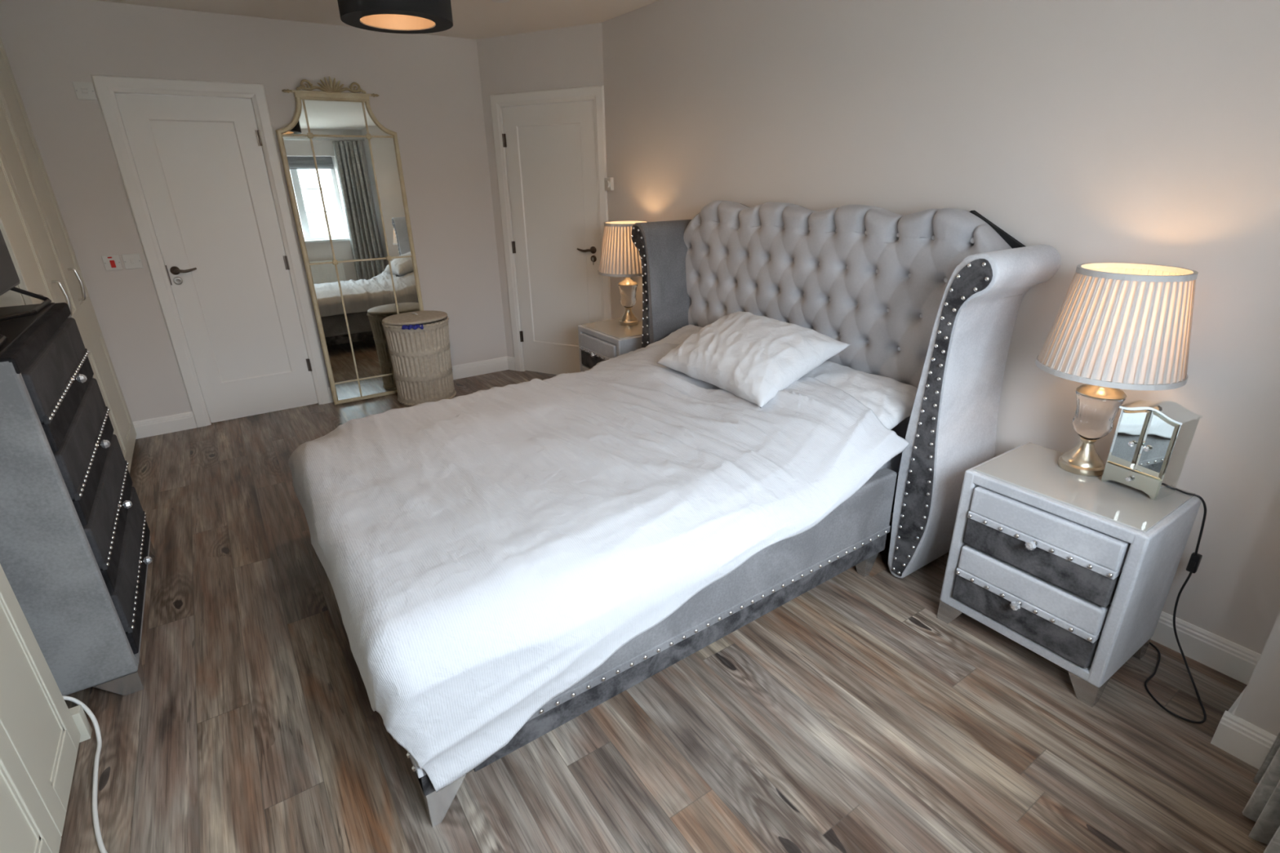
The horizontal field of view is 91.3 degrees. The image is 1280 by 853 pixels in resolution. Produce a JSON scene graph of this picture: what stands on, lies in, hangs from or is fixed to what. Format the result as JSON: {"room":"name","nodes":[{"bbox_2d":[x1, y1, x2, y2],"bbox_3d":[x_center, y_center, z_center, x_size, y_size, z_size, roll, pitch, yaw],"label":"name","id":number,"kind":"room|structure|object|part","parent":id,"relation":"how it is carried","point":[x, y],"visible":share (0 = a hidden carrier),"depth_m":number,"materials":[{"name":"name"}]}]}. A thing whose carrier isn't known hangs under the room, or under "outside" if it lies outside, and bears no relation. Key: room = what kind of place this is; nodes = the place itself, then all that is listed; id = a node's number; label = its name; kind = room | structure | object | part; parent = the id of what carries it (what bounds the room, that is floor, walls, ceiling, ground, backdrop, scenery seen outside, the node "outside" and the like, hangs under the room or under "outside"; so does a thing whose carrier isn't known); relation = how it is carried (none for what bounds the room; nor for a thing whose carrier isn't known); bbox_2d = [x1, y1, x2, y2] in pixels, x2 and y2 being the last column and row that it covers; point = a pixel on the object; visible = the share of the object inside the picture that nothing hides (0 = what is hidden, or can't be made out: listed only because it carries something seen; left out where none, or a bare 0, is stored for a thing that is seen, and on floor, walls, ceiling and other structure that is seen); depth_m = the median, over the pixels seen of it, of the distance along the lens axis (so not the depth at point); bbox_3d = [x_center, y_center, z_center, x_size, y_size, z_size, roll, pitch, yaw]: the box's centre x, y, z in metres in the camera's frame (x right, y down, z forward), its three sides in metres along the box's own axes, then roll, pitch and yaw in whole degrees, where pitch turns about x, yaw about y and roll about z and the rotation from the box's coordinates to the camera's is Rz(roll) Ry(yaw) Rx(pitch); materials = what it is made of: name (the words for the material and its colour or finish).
{"room":"bedroom","nodes":[
{"label":"bedroom","id":0,"kind":"room"},
{"bbox_2d":[0,0,506,425],"bbox_3d":[-2.532,-1.271,4.082,3.283,2.428,0.120,-15,26,-31],"label":"wall","id":1,"kind":"structure","parent":0,"point":[428,86],"depth_m":3.88,"materials":[{"name":"white paint"}]},
{"bbox_2d":[71,81,97,100],"bbox_3d":[-3.030,-1.832,3.412,0.086,0.086,0.013,-15,26,-31],"label":"vent","id":2,"kind":"object","parent":1,"relation":"attached to","point":[83,90],"visible":1,"depth_m":3.41,"materials":[{"name":"white plastic"}]},
{"bbox_2d":[101,254,123,271],"bbox_3d":[-3.114,-0.967,3.689,0.082,0.086,0.013,-15,26,-31],"label":"switch","id":3,"kind":"object","parent":1,"relation":"attached to","point":[112,262],"visible":1,"depth_m":3.69,"materials":[{"name":"white plastic"}]},
{"bbox_2d":[121,253,143,269],"bbox_3d":[-3.035,-0.988,3.739,0.086,0.086,0.013,-15,26,-31],"label":"light switch","id":4,"kind":"object","parent":1,"relation":"attached to","point":[130,260],"visible":1,"depth_m":3.74,"materials":[{"name":"white plastic"}]},
{"bbox_2d":[90,74,330,427],"bbox_3d":[-2.656,-1.058,4.035,0.825,2.072,0.161,-15,26,-31],"label":"door","id":5,"kind":"structure","parent":1,"relation":"in","point":[198,162],"depth_m":3.95,"materials":[{"name":"white paint"}]},
{"bbox_3d":[-2.910,-0.934,3.860,0.006,0.120,0.004,-15,26,-31],"label":"latch plate","id":6,"kind":"part","parent":5,"relation":"part of","materials":[{"name":"brown metal"}]},
{"bbox_3d":[-2.829,-0.968,3.875,0.140,0.052,0.055,-15,26,-31],"label":"handle","id":7,"kind":"part","parent":5,"relation":"part of","materials":[{"name":"brown metal"}]},
{"bbox_2d":[132,355,508,439],"bbox_3d":[-2.176,-0.257,4.648,2.566,0.112,0.018,-15,26,-31],"label":"baseboard","id":8,"kind":"structure","parent":1,"relation":"attached to","point":[181,421],"depth_m":4.13,"materials":[{"name":"white paint"}]},
{"bbox_2d":[94,0,658,39],"bbox_3d":[-0.823,-1.724,1.751,4.060,0.100,5.720,-15,26,-31],"label":"ceiling","id":9,"kind":"structure","parent":0,"point":[472,19],"depth_m":3.66,"materials":[{"name":"white paint"}]},
{"bbox_2d":[337,0,453,33],"bbox_3d":[-0.879,-1.642,2.196,0.386,0.382,0.386,-15,26,-31],"label":"pendant light","id":10,"kind":"object","parent":9,"relation":"hanging from","point":[395,16],"visible":1,"depth_m":2.20,"materials":[{"name":"black fabric"}]},
{"bbox_3d":[-0.878,-1.542,2.236,0.264,0.164,0.264,-15,26,-31],"label":"lamp shade","id":11,"kind":"part","parent":10,"relation":"part of","materials":[{"name":"orange metal"}]},
{"bbox_2d":[476,22,604,356],"bbox_3d":[-0.657,-1.558,4.717,1.064,2.428,0.120,10,24,25],"label":"wall","id":12,"kind":"structure","parent":0,"point":[566,57],"depth_m":4.32,"materials":[{"name":"white paint"}]},
{"bbox_2d":[506,356,515,370],"bbox_3d":[-1.090,-0.534,5.292,0.083,0.112,0.018,10,24,25],"label":"baseboard","id":13,"kind":"structure","parent":12,"relation":"attached to","point":[511,362],"depth_m":5.28,"materials":[{"name":"white paint"}]},
{"bbox_2d":[489,84,611,374],"bbox_3d":[-0.629,-1.376,4.740,0.941,2.072,0.161,10,24,25],"label":"door","id":14,"kind":"structure","parent":12,"relation":"in","point":[550,144],"depth_m":4.65,"materials":[{"name":"white paint"}]},
{"bbox_3d":[-0.394,-1.293,4.582,0.140,0.052,0.055,10,24,25],"label":"handle","id":15,"kind":"part","parent":14,"relation":"part of","materials":[{"name":"brown metal"}]},
{"bbox_2d":[58,369,1267,852],"bbox_3d":[-0.784,0.621,2.696,4.060,0.100,5.720,-15,26,-31],"label":"floor","id":16,"kind":"structure","parent":0,"point":[847,716],"depth_m":1.82,"materials":[{"name":"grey wood"}]},
{"bbox_2d":[0,564,92,852],"bbox_3d":[-1.483,0.150,0.721,0.651,2.270,1.507,-15,26,-31],"label":"wardrobe","id":17,"kind":"object","parent":16,"relation":"on","point":[41,737],"visible":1,"depth_m":1.53,"materials":[{"name":"beige paint"}]},
{"bbox_3d":[-1.339,0.034,0.970,0.022,2.225,0.367,-15,26,-31],"label":"door","id":18,"kind":"part","parent":17,"relation":"part of","materials":[{"name":"beige paint"}]},
{"bbox_2d":[0,36,136,473],"bbox_3d":[-3.063,-0.695,2.884,0.651,2.270,1.466,-15,26,-31],"label":"wardrobe","id":19,"kind":"object","parent":16,"relation":"on","point":[33,228],"visible":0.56,"depth_m":3.05,"materials":[{"name":"beige paint"}]},
{"bbox_3d":[-2.558,-0.618,2.639,0.022,2.225,0.463,-15,26,-31],"label":"door","id":20,"kind":"part","parent":19,"relation":"part of","materials":[{"name":"beige paint"}]},
{"bbox_3d":[-2.687,-0.595,2.915,0.042,0.172,0.016,-15,26,-31],"label":"handle","id":21,"kind":"part","parent":19,"relation":"part of","materials":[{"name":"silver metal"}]},
{"bbox_3d":[-2.988,-0.756,3.327,0.042,0.172,0.016,-15,26,-31],"label":"handle","id":22,"kind":"part","parent":19,"relation":"part of","materials":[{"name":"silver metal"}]},
{"bbox_2d":[0,302,155,695],"bbox_3d":[-2.061,0.233,2.086,0.529,1.114,0.980,-15,26,-31],"label":"dresser","id":23,"kind":"object","parent":16,"relation":"on","point":[77,549],"visible":0.98,"depth_m":1.87,"materials":[{"name":"fabric"}]},
{"bbox_2d":[0,229,51,346],"bbox_3d":[-1.967,-0.607,1.793,0.128,0.660,1.030,-15,26,-31],"label":"television","id":24,"kind":"object","parent":23,"relation":"on","point":[9,278],"visible":1,"depth_m":2.16,"materials":[{"name":"black plastic"}]},
{"bbox_3d":[-1.995,-0.633,1.763,0.050,0.588,1.030,-15,26,-31],"label":"casing","id":25,"kind":"part","parent":24,"relation":"part of","materials":[{"name":"black plastic"}]},
{"bbox_3d":[-2.095,-0.272,1.863,0.427,0.010,0.920,-15,26,-31],"label":"glass","id":26,"kind":"part","parent":23,"relation":"part of","materials":[{"name":"black"}]},
{"bbox_3d":[-1.908,-0.205,2.026,0.062,0.142,0.908,-15,26,-31],"label":"drawer","id":27,"kind":"part","parent":23,"relation":"part of","materials":[{"name":"fabric"}]},
{"bbox_3d":[-1.907,-0.099,2.068,0.060,0.084,0.908,-15,26,-31],"label":"panel","id":28,"kind":"part","parent":23,"relation":"part of","materials":[{"name":"grey fabric"}]},
{"bbox_3d":[-1.904,0.015,2.115,0.062,0.142,0.908,-15,26,-31],"label":"drawer","id":29,"kind":"part","parent":23,"relation":"part of","materials":[{"name":"fabric"}]},
{"bbox_3d":[-1.903,0.122,2.157,0.060,0.084,0.908,-15,26,-31],"label":"panel","id":30,"kind":"part","parent":23,"relation":"part of","materials":[{"name":"grey fabric"}]},
{"bbox_3d":[-1.901,0.236,2.204,0.062,0.142,0.908,-15,26,-31],"label":"drawer","id":31,"kind":"part","parent":23,"relation":"part of","materials":[{"name":"fabric"}]},
{"bbox_3d":[-1.900,0.343,2.246,0.060,0.084,0.908,-15,26,-31],"label":"panel","id":32,"kind":"part","parent":23,"relation":"part of","materials":[{"name":"grey fabric"}]},
{"bbox_3d":[-1.683,0.813,2.026,0.110,0.071,0.110,-15,26,-31],"label":"leg","id":33,"kind":"part","parent":23,"relation":"part of","materials":[{"name":"grey mirror"}]},
{"bbox_3d":[-1.897,0.457,2.293,0.062,0.142,0.908,-15,26,-31],"label":"drawer","id":34,"kind":"part","parent":23,"relation":"part of","materials":[{"name":"fabric"}]},
{"bbox_3d":[-1.896,0.564,2.335,0.060,0.084,0.908,-15,26,-31],"label":"panel","id":35,"kind":"part","parent":23,"relation":"part of","materials":[{"name":"grey fabric"}]},
{"bbox_3d":[-2.170,0.553,2.693,0.110,0.071,0.110,-15,26,-31],"label":"leg","id":36,"kind":"part","parent":23,"relation":"part of","materials":[{"name":"grey mirror"}]},
{"bbox_2d":[62,695,107,852],"bbox_3d":[-1.396,0.868,1.569,0.884,0.305,0.175,14,27,33],"label":"cable","id":37,"kind":"object","parent":16,"relation":"on","point":[102,849],"visible":0.86,"depth_m":1.73,"materials":[{"name":"white plastic"}]},
{"bbox_2d":[275,75,423,404],"bbox_3d":[-1.949,-1.234,4.363,0.734,2.137,0.039,-15,24,-31],"label":"floor mirror","id":38,"kind":"object","parent":16,"relation":"on","point":[343,169],"visible":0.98,"depth_m":4.31,"materials":[{"name":"clear glass"}]},
{"bbox_2d":[382,310,456,406],"bbox_3d":[-1.597,-0.515,4.563,0.457,0.636,0.457,9,24,22],"label":"laundry basket","id":39,"kind":"object","parent":16,"relation":"on","point":[421,360],"visible":0.98,"depth_m":4.42,"materials":[{"name":"wicker"}]},
{"bbox_2d":[401,324,423,329],"bbox_3d":[-1.553,-0.680,4.272,0.142,0.035,0.057,-6,23,-13],"label":"cloth","id":40,"kind":"object","parent":39,"relation":"in","point":[415,326],"visible":1,"depth_m":4.25,"materials":[{"name":"blue fabric"}]},
{"bbox_3d":[-1.602,-0.784,4.455,0.446,0.032,0.446,-16,25,-31],"label":"lid","id":41,"kind":"part","parent":39,"relation":"part of","materials":[{"name":"wicker"}]},
{"bbox_2d":[577,318,642,372],"bbox_3d":[-0.122,-0.359,4.156,0.451,0.606,0.515,-15,26,-31],"label":"nightstand","id":42,"kind":"object","parent":16,"relation":"on","point":[603,340],"visible":0.36,"depth_m":3.98,"materials":[{"name":"grey wood"}]},
{"bbox_3d":[-0.250,-0.311,4.082,0.060,0.090,0.427,-15,26,-31],"label":"drawer","id":43,"kind":"part","parent":42,"relation":"part of","materials":[{"name":"grey fabric"}]},
{"bbox_3d":[-0.251,-0.412,4.041,0.059,0.103,0.427,-15,26,-31],"label":"panel","id":44,"kind":"part","parent":42,"relation":"part of","materials":[{"name":"fabric"}]},
{"bbox_3d":[-0.253,-0.518,3.998,0.060,0.090,0.427,-15,26,-31],"label":"drawer","id":45,"kind":"part","parent":42,"relation":"part of","materials":[{"name":"grey fabric"}]},
{"bbox_3d":[-0.103,-0.642,4.060,0.370,0.010,0.479,-15,26,-31],"label":"glass","id":46,"kind":"part","parent":42,"relation":"part of","materials":[{"name":"grey"}]},
{"bbox_2d":[598,220,648,325],"bbox_3d":[-0.080,-0.979,4.026,0.380,0.640,0.380,-15,26,-31],"label":"table lamp","id":47,"kind":"object","parent":42,"relation":"on","point":[619,257],"visible":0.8,"depth_m":3.85,"materials":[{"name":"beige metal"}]},
{"bbox_3d":[-0.080,-0.997,4.018,0.380,0.016,0.380,-15,26,-31],"label":"shade trim","id":48,"kind":"part","parent":47,"relation":"part of","materials":[{"name":"grey fabric"}]},
{"bbox_3d":[-0.082,-1.133,3.964,0.376,0.292,0.376,-15,26,-31],"label":"lamp shade","id":49,"kind":"part","parent":47,"relation":"part of","materials":[{"name":"fabric"}]},
{"bbox_3d":[-0.084,-1.268,3.909,0.282,0.016,0.282,-15,26,-31],"label":"shade trim","id":50,"kind":"part","parent":47,"relation":"part of","materials":[{"name":"grey fabric"}]},
{"bbox_2d":[406,200,1061,826],"bbox_3d":[-0.073,-0.126,2.526,2.268,1.391,2.048,-15,26,-31],"label":"bed","id":51,"kind":"object","parent":16,"relation":"on","point":[929,300],"visible":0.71,"depth_m":2.37,"materials":[{"name":"grey fabric"}]},
{"bbox_3d":[-0.511,0.930,1.624,0.105,0.119,0.105,-15,26,-31],"label":"leg","id":52,"kind":"part","parent":51,"relation":"part of","materials":[{"name":"grey mirror"}]},
{"bbox_3d":[0.215,0.498,1.970,1.860,0.264,0.060,-16,26,-32],"label":"rail","id":53,"kind":"part","parent":51,"relation":"part of","materials":[{"name":"grey fabric"}]},
{"bbox_3d":[0.788,-0.544,2.992,0.126,0.991,1.860,-15,26,-31],"label":"headboard","id":54,"kind":"part","parent":51,"relation":"part of","materials":[{"name":"grey fabric"}]},
{"bbox_3d":[0.914,0.541,2.556,0.080,0.100,0.080,-15,26,-31],"label":"leg","id":55,"kind":"part","parent":51,"relation":"part of","materials":[{"name":"wood"}]},
{"bbox_2d":[877,451,902,474],"bbox_3d":[-0.081,0.143,2.619,1.965,0.218,1.390,-15,26,-31],"label":"mattress","id":56,"kind":"object","parent":51,"relation":"on","point":[894,464],"visible":0.03,"depth_m":2.53,"materials":[{"name":"grey fabric"}]},
{"bbox_2d":[288,342,909,791],"bbox_3d":[-0.267,0.165,2.508,1.914,0.595,1.731,-15,26,-31],"label":"duvet","id":57,"kind":"object","parent":56,"relation":"on","point":[482,553],"visible":0.97,"depth_m":1.91,"materials":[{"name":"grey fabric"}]},
{"bbox_2d":[656,311,850,408],"bbox_3d":[0.482,-0.337,2.803,0.497,0.269,0.723,-14,26,-30],"label":"pillow","id":58,"kind":"object","parent":57,"relation":"on","point":[750,357],"visible":0.99,"depth_m":2.63,"materials":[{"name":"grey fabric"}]},
{"bbox_2d":[645,324,702,347],"bbox_3d":[0.321,-0.381,3.263,0.440,0.193,0.740,-16,26,-32],"label":"pillow","id":59,"kind":"object","parent":56,"relation":"on","point":[680,335],"visible":0.14,"depth_m":3.39,"materials":[{"name":"grey fabric"}]},
{"bbox_2d":[803,360,917,429],"bbox_3d":[0.788,-0.133,2.626,0.442,0.194,0.761,-14,26,-30],"label":"pillow","id":60,"kind":"object","parent":56,"relation":"on","point":[892,401],"visible":0.31,"depth_m":2.46,"materials":[{"name":"grey fabric"}]},
{"bbox_2d":[936,442,1202,707],"bbox_3d":[1.366,0.458,2.068,0.451,0.606,0.515,-15,26,-31],"label":"nightstand","id":61,"kind":"object","parent":16,"relation":"on","point":[1078,571],"visible":0.99,"depth_m":1.91,"materials":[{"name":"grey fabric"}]},
{"bbox_3d":[1.145,0.667,2.264,0.085,0.077,0.085,-15,26,-31],"label":"leg","id":62,"kind":"part","parent":61,"relation":"part of","materials":[{"name":"grey mirror"}]},
{"bbox_3d":[1.240,0.612,2.037,0.059,0.103,0.427,-15,26,-31],"label":"panel","id":63,"kind":"part","parent":61,"relation":"part of","materials":[{"name":"fabric"}]},
{"bbox_3d":[1.238,0.506,1.994,0.060,0.090,0.427,-15,26,-31],"label":"drawer","id":64,"kind":"part","parent":61,"relation":"part of","materials":[{"name":"grey fabric"}]},
{"bbox_3d":[1.237,0.404,1.954,0.059,0.103,0.427,-15,26,-31],"label":"panel","id":65,"kind":"part","parent":61,"relation":"part of","materials":[{"name":"fabric"}]},
{"bbox_3d":[1.235,0.298,1.911,0.060,0.090,0.427,-15,26,-31],"label":"drawer","id":66,"kind":"part","parent":61,"relation":"part of","materials":[{"name":"grey fabric"}]},
{"bbox_3d":[1.385,0.175,1.972,0.370,0.010,0.479,-15,26,-31],"label":"glass","id":67,"kind":"part","parent":61,"relation":"part of","materials":[{"name":"grey glass"}]},
{"bbox_3d":[1.383,0.795,1.938,0.085,0.077,0.085,-15,26,-31],"label":"leg","id":68,"kind":"part","parent":61,"relation":"part of","materials":[{"name":"grey mirror"}]},
{"bbox_2d":[1035,262,1198,476],"bbox_3d":[1.440,-0.161,1.933,0.380,0.640,0.380,-15,26,-31],"label":"table lamp","id":69,"kind":"object","parent":61,"relation":"on","point":[1115,326],"visible":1,"depth_m":1.78,"materials":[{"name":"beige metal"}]},
{"bbox_3d":[1.440,-0.179,1.925,0.380,0.016,0.380,-15,26,-31],"label":"shade trim","id":70,"kind":"part","parent":69,"relation":"part of","materials":[{"name":"grey fabric"}]},
{"bbox_3d":[1.438,-0.315,1.871,0.376,0.292,0.376,-15,26,-31],"label":"lamp shade","id":71,"kind":"part","parent":69,"relation":"part of","materials":[{"name":"fabric"}]},
{"bbox_3d":[1.435,-0.450,1.816,0.282,0.016,0.282,-15,26,-31],"label":"shade trim","id":72,"kind":"part","parent":69,"relation":"part of","materials":[{"name":"grey fabric"}]},
{"bbox_3d":[1.637,0.727,2.097,0.085,0.077,0.085,-15,26,-31],"label":"leg","id":73,"kind":"part","parent":61,"relation":"part of","materials":[{"name":"grey mirror"}]},
{"bbox_2d":[1101,400,1202,501],"bbox_3d":[1.519,0.062,1.871,0.126,0.270,0.160,-12,24,-25],"label":"box","id":74,"kind":"object","parent":61,"relation":"on","point":[1152,441],"visible":1,"depth_m":1.83,"materials":[{"name":"silver metal"}]},
{"bbox_3d":[1.470,0.159,1.882,0.013,0.017,0.017,-12,24,-25],"label":"knob","id":75,"kind":"part","parent":74,"relation":"part of","materials":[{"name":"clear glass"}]},
{"bbox_3d":[1.462,0.031,1.872,0.008,0.190,0.071,-12,24,-25],"label":"door","id":76,"kind":"part","parent":74,"relation":"part of","materials":[{"name":"silver metal"}]},
{"bbox_3d":[1.482,0.164,1.890,0.008,0.063,0.145,-12,24,-25],"label":"drawer","id":77,"kind":"part","parent":74,"relation":"part of","materials":[{"name":"white mirror"}]},
{"bbox_3d":[1.459,0.052,1.858,0.013,0.017,0.017,-12,24,-25],"label":"knob","id":78,"kind":"part","parent":74,"relation":"part of","materials":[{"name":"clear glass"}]},
{"bbox_3d":[1.478,0.065,1.825,0.013,0.017,0.017,-12,24,-25],"label":"knob","id":79,"kind":"part","parent":74,"relation":"part of","materials":[{"name":"clear glass"}]},
{"bbox_3d":[1.496,0.055,1.811,0.008,0.190,0.071,-12,24,-25],"label":"door","id":80,"kind":"part","parent":74,"relation":"part of","materials":[{"name":"silver metal"}]},
{"bbox_3d":[1.524,-0.052,1.828,0.112,0.026,0.160,-12,24,-25],"label":"lid","id":81,"kind":"part","parent":74,"relation":"part of","materials":[{"name":"silver metal"}]},
{"bbox_2d":[1144,488,1206,724],"bbox_3d":[1.661,0.520,1.890,0.147,0.615,0.372,3,22,10],"label":"cable","id":82,"kind":"object","parent":61,"relation":"hanging from","point":[1194,561],"visible":0.91,"depth_m":1.94,"materials":[{"name":"black plastic"}]},
{"bbox_2d":[1186,552,1202,573],"bbox_3d":[1.722,0.424,1.944,0.021,0.064,0.024,-15,26,-31],"label":"switch","id":83,"kind":"object","parent":82,"relation":"attached to","point":[1194,561],"depth_m":1.94,"materials":[{"name":"black plastic"}]},
{"bbox_2d":[601,0,1279,654],"bbox_3d":[1.031,-0.825,2.829,0.120,2.428,4.395,-15,26,-31],"label":"wall","id":84,"kind":"structure","parent":0,"point":[1138,131],"depth_m":2.13,"materials":[{"name":"white paint"}]},
{"bbox_2d":[604,177,613,190],"bbox_3d":[-0.218,-1.672,4.309,0.036,0.084,0.084,-15,26,-31],"label":"thermostat","id":85,"kind":"object","parent":84,"relation":"attached to","point":[608,181],"visible":1,"depth_m":4.29,"materials":[{"name":"white plastic"}]},
{"bbox_2d":[890,512,1261,684],"bbox_3d":[0.863,0.195,3.402,0.018,0.112,3.817,-15,26,-31],"label":"baseboard","id":86,"kind":"structure","parent":84,"relation":"attached to","point":[1236,661],"depth_m":2.04,"materials":[{"name":"white paint"}]},
{"bbox_2d":[1234,613,1279,736],"bbox_3d":[1.887,-0.206,1.257,0.364,2.428,0.398,-15,26,-31],"label":"wall pier","id":87,"kind":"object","parent":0,"point":[1259,705],"visible":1,"depth_m":1.66,"materials":[{"name":"white paint"}]},
{"bbox_2d":[1210,686,1276,769],"bbox_3d":[1.892,0.867,1.692,0.382,0.112,0.416,-15,26,-31],"label":"baseboard","id":88,"kind":"object","parent":87,"relation":"attached to","point":[1242,740],"visible":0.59,"depth_m":1.71,"materials":[{"name":"white paint"}]},
{"bbox_3d":[0.721,0.264,0.136,3.900,2.428,0.300,-15,26,-31],"label":"wall","id":89,"kind":"structure","parent":0,"visible":0},
{"bbox_3d":[0.828,-0.872,0.086,2.270,0.024,0.187,-15,26,-31],"label":"pole","id":90,"kind":"object","parent":89,"relation":"attached to","visible":0},
{"bbox_2d":[1242,732,1279,852],"bbox_3d":[1.542,-0.035,1.049,0.216,2.264,0.415,17,28,38],"label":"curtain","id":91,"kind":"object","parent":90,"relation":"hanging from","point":[1263,807],"visible":1,"depth_m":1.50,"materials":[{"name":"grey fabric"}]}
]}

